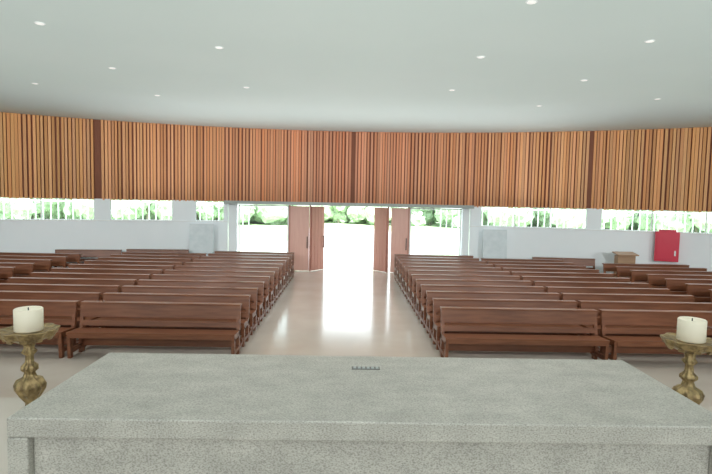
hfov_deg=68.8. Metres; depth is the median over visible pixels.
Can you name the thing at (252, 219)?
tree
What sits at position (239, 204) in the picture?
window
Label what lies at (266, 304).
pew
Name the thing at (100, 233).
wall
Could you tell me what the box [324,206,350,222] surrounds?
tree
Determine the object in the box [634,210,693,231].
tree
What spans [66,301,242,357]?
pew
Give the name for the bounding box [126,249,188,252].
pew
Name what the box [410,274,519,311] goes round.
pew
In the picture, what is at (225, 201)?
trim
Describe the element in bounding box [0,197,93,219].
window
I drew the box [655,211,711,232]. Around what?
tree
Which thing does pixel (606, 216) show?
tree
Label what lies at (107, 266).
pew
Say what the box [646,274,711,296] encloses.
pew
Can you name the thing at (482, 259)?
pew
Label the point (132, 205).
tree
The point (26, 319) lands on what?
pillar candle
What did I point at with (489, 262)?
pew
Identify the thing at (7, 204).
tree
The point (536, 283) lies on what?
pew
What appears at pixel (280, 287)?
pew
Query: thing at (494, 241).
display board
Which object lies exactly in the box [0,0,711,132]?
ceiling
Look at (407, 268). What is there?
pew
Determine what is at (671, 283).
pew
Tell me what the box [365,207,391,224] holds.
tree
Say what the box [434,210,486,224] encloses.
tree
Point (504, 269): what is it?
pew
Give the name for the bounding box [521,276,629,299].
pew
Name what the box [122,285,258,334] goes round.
pew
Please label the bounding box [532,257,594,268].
pew
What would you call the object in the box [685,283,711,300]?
pew
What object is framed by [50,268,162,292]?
pew
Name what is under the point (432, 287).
pew
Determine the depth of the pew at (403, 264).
16.10 m
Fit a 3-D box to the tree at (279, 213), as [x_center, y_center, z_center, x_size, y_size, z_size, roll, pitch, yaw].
[-8.047,-4.812,61.196,8.514,7.893,7.606,-2,5,-36]
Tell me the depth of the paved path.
30.99 m
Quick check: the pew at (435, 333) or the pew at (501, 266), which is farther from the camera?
the pew at (501, 266)
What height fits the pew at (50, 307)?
0.875 m
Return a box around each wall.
[0,112,711,210]
[0,199,227,267]
[468,206,711,272]
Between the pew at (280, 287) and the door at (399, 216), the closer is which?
the pew at (280, 287)
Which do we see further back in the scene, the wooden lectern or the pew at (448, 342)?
the wooden lectern
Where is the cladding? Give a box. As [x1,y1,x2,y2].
[0,112,711,211]
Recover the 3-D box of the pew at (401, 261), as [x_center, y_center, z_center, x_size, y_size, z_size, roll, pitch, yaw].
[2.817,1.216,16.877,2.828,0.875,0.800,1,4,-1]
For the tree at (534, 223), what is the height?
7.400 m
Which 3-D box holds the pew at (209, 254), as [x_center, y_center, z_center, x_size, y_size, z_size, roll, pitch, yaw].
[-3.615,1.037,17.609,2.828,0.875,0.800,1,4,-1]
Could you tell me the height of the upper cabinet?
1.090 m
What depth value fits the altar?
1.82 m
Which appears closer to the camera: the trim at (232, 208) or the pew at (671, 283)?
the pew at (671, 283)
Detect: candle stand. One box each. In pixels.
[0,323,59,405]
[660,333,711,404]
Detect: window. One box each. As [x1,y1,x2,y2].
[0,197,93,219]
[110,199,171,219]
[196,200,223,220]
[238,204,288,251]
[409,208,461,254]
[481,206,586,228]
[601,209,711,233]
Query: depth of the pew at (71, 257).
16.73 m
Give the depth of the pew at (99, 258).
15.95 m
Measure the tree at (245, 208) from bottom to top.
7.019 m
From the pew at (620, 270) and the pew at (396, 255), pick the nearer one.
the pew at (620, 270)
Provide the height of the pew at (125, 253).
0.875 m
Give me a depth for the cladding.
19.35 m
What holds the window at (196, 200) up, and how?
in the wall at (100, 233)
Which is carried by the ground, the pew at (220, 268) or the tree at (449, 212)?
the tree at (449, 212)
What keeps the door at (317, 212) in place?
in the wall at (96, 123)
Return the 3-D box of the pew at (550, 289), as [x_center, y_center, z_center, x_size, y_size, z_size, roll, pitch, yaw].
[5.806,1.623,11.870,2.828,0.875,0.800,1,4,-1]
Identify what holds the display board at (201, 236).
on the floor
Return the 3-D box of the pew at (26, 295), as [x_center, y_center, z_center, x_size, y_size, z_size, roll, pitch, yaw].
[-6.403,1.510,9.973,2.828,0.875,0.800,1,4,-1]
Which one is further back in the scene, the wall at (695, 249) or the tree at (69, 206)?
the tree at (69, 206)
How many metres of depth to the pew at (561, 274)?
14.48 m
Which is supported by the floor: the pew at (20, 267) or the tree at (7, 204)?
the pew at (20, 267)
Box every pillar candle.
[13,306,43,332]
[676,316,706,343]
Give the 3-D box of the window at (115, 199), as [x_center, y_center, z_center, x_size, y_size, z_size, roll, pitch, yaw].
[-7.914,-1.004,19.243,2.156,0.770,0.083,0,4,-19]
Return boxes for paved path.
[270,228,422,269]
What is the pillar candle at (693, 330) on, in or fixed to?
on the candle stand at (687, 388)
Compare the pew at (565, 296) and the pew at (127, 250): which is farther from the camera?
the pew at (127, 250)
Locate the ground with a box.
[34,218,638,254]
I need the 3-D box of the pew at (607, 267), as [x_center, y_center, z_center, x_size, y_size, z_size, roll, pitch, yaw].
[9.534,1.343,16.993,2.828,0.875,0.800,1,4,-1]
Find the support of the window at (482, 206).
in the wall at (695, 249)
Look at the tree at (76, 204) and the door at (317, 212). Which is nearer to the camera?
the door at (317, 212)
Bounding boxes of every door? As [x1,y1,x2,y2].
[290,206,308,270]
[310,206,324,270]
[373,207,387,271]
[390,208,407,271]
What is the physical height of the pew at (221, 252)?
0.875 m
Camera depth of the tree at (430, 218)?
65.36 m
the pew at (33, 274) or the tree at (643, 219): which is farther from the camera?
the tree at (643, 219)
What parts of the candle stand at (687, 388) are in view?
dish, stem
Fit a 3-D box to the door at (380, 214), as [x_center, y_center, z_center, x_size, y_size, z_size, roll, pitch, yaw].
[0.991,0.096,20.542,0.128,2.510,0.750,-2,5,-39]
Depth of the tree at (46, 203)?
55.46 m
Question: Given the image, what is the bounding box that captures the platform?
[0,397,711,473]
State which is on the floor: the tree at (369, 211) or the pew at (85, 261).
the pew at (85, 261)
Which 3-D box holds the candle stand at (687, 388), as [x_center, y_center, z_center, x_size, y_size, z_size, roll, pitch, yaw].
[1.745,1.041,2.740,0.309,1.014,0.306,1,4,-1]
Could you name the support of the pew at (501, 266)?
on the floor
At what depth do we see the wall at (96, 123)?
19.42 m
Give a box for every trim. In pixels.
[224,200,473,208]
[228,204,469,272]
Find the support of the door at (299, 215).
in the wall at (96, 123)
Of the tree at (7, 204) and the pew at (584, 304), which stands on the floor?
the pew at (584, 304)
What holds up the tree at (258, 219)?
on the ground
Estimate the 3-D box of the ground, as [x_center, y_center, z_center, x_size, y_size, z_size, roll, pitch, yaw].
[0.001,3.303,-3.680,320.000,0.240,320.000,1,4,-1]
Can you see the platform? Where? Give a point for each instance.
(9, 406)
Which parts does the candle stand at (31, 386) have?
stem, dish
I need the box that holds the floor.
[0,268,711,406]
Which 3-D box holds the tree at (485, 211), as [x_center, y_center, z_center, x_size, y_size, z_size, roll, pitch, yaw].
[17.185,-3.415,60.662,7.438,6.562,6.369,3,4,23]
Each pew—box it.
[0,252,81,270]
[0,255,67,274]
[0,259,51,279]
[0,262,34,277]
[0,267,15,282]
[0,283,120,317]
[0,290,101,327]
[0,299,79,357]
[8,277,136,306]
[30,272,150,299]
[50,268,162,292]
[51,249,121,266]
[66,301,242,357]
[68,264,173,273]
[84,260,182,269]
[91,292,251,346]
[98,257,191,265]
[110,254,199,261]
[122,252,206,258]
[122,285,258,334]
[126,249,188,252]
[138,279,264,324]
[152,274,270,316]
[164,270,274,308]
[175,266,278,302]
[185,262,282,296]
[193,259,285,291]
[201,256,288,286]
[208,253,291,282]
[214,251,294,278]
[394,254,472,280]
[396,257,478,284]
[398,259,485,288]
[401,263,492,293]
[403,266,500,298]
[407,270,509,304]
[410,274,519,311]
[414,279,531,318]
[419,284,544,327]
[424,290,559,337]
[430,298,586,349]
[437,306,609,359]
[481,258,563,263]
[487,261,573,266]
[494,264,585,270]
[502,268,598,275]
[511,271,613,280]
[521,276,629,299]
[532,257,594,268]
[533,281,648,307]
[546,286,669,315]
[561,293,694,325]
[577,300,711,336]
[598,309,711,359]
[602,263,689,281]
[615,266,706,285]
[630,270,711,290]
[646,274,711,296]
[664,278,711,301]
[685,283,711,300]
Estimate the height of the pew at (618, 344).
0.875 m
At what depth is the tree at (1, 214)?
49.81 m
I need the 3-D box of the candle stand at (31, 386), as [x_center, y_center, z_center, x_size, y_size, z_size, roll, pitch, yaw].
[-1.683,0.977,2.681,0.309,1.014,0.306,1,4,-1]
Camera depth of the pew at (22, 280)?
11.74 m
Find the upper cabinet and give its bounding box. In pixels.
[654,229,679,261]
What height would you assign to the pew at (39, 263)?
0.875 m
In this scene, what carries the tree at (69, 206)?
on the ground
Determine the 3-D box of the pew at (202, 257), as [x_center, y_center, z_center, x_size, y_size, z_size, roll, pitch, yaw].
[-3.601,1.095,16.766,2.828,0.875,0.800,1,4,-1]
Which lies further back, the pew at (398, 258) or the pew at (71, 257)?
the pew at (398, 258)
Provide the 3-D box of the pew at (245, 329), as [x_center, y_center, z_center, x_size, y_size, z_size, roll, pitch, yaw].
[-3.494,1.565,10.023,2.828,0.875,0.800,1,4,-1]
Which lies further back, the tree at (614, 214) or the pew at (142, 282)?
the tree at (614, 214)
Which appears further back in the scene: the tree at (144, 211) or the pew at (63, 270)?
the tree at (144, 211)
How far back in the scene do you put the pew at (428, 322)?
11.05 m
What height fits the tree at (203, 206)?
7.019 m
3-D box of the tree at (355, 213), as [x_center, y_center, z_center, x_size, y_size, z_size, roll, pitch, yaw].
[1.631,-4.675,66.110,4.815,7.019,5.369,5,6,44]
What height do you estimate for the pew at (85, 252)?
0.875 m
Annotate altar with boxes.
[7,352,711,473]
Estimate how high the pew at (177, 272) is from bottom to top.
0.875 m
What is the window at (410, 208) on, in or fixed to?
in the wall at (96, 123)
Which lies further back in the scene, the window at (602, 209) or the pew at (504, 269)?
the window at (602, 209)
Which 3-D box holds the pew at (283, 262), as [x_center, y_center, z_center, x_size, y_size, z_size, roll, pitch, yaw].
[-3.588,1.154,15.923,2.828,0.875,0.800,1,4,-1]
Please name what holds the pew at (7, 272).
on the floor
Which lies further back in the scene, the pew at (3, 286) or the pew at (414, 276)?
the pew at (414, 276)
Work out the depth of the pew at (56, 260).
15.89 m
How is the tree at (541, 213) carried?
on the ground
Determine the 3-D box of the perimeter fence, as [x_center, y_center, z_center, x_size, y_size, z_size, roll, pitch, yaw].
[-0.277,0.477,15.334,65.044,2.760,26.913,1,4,-1]
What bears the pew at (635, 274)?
on the floor
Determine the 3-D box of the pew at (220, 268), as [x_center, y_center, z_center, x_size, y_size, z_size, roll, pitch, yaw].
[-3.561,1.271,14.238,2.828,0.875,0.800,1,4,-1]
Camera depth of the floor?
10.21 m
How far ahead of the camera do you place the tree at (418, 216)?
63.53 m
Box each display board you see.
[189,224,213,253]
[483,229,506,258]
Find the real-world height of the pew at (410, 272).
0.875 m
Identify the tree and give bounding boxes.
[0,198,34,218]
[0,208,13,218]
[31,198,62,218]
[56,199,82,218]
[74,199,126,218]
[123,200,171,219]
[137,208,150,218]
[196,201,222,219]
[219,202,254,223]
[249,215,256,222]
[253,204,286,224]
[257,205,314,224]
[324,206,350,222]
[347,206,369,223]
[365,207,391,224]
[389,207,431,225]
[423,210,436,224]
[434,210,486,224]
[443,208,469,227]
[483,207,534,226]
[527,211,542,226]
[534,208,585,227]
[601,210,609,228]
[604,210,639,229]
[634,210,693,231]
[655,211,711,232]
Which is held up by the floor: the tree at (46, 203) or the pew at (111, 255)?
the pew at (111, 255)
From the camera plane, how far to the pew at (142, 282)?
11.78 m
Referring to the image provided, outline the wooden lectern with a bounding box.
[612,251,638,276]
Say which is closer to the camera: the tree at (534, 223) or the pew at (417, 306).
the pew at (417, 306)
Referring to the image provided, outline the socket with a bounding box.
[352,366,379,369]
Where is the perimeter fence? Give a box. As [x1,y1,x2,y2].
[0,198,711,254]
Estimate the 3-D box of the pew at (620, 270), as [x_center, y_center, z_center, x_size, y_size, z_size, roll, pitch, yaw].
[9.548,1.401,16.150,2.828,0.875,0.800,1,4,-1]
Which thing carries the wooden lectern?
on the floor

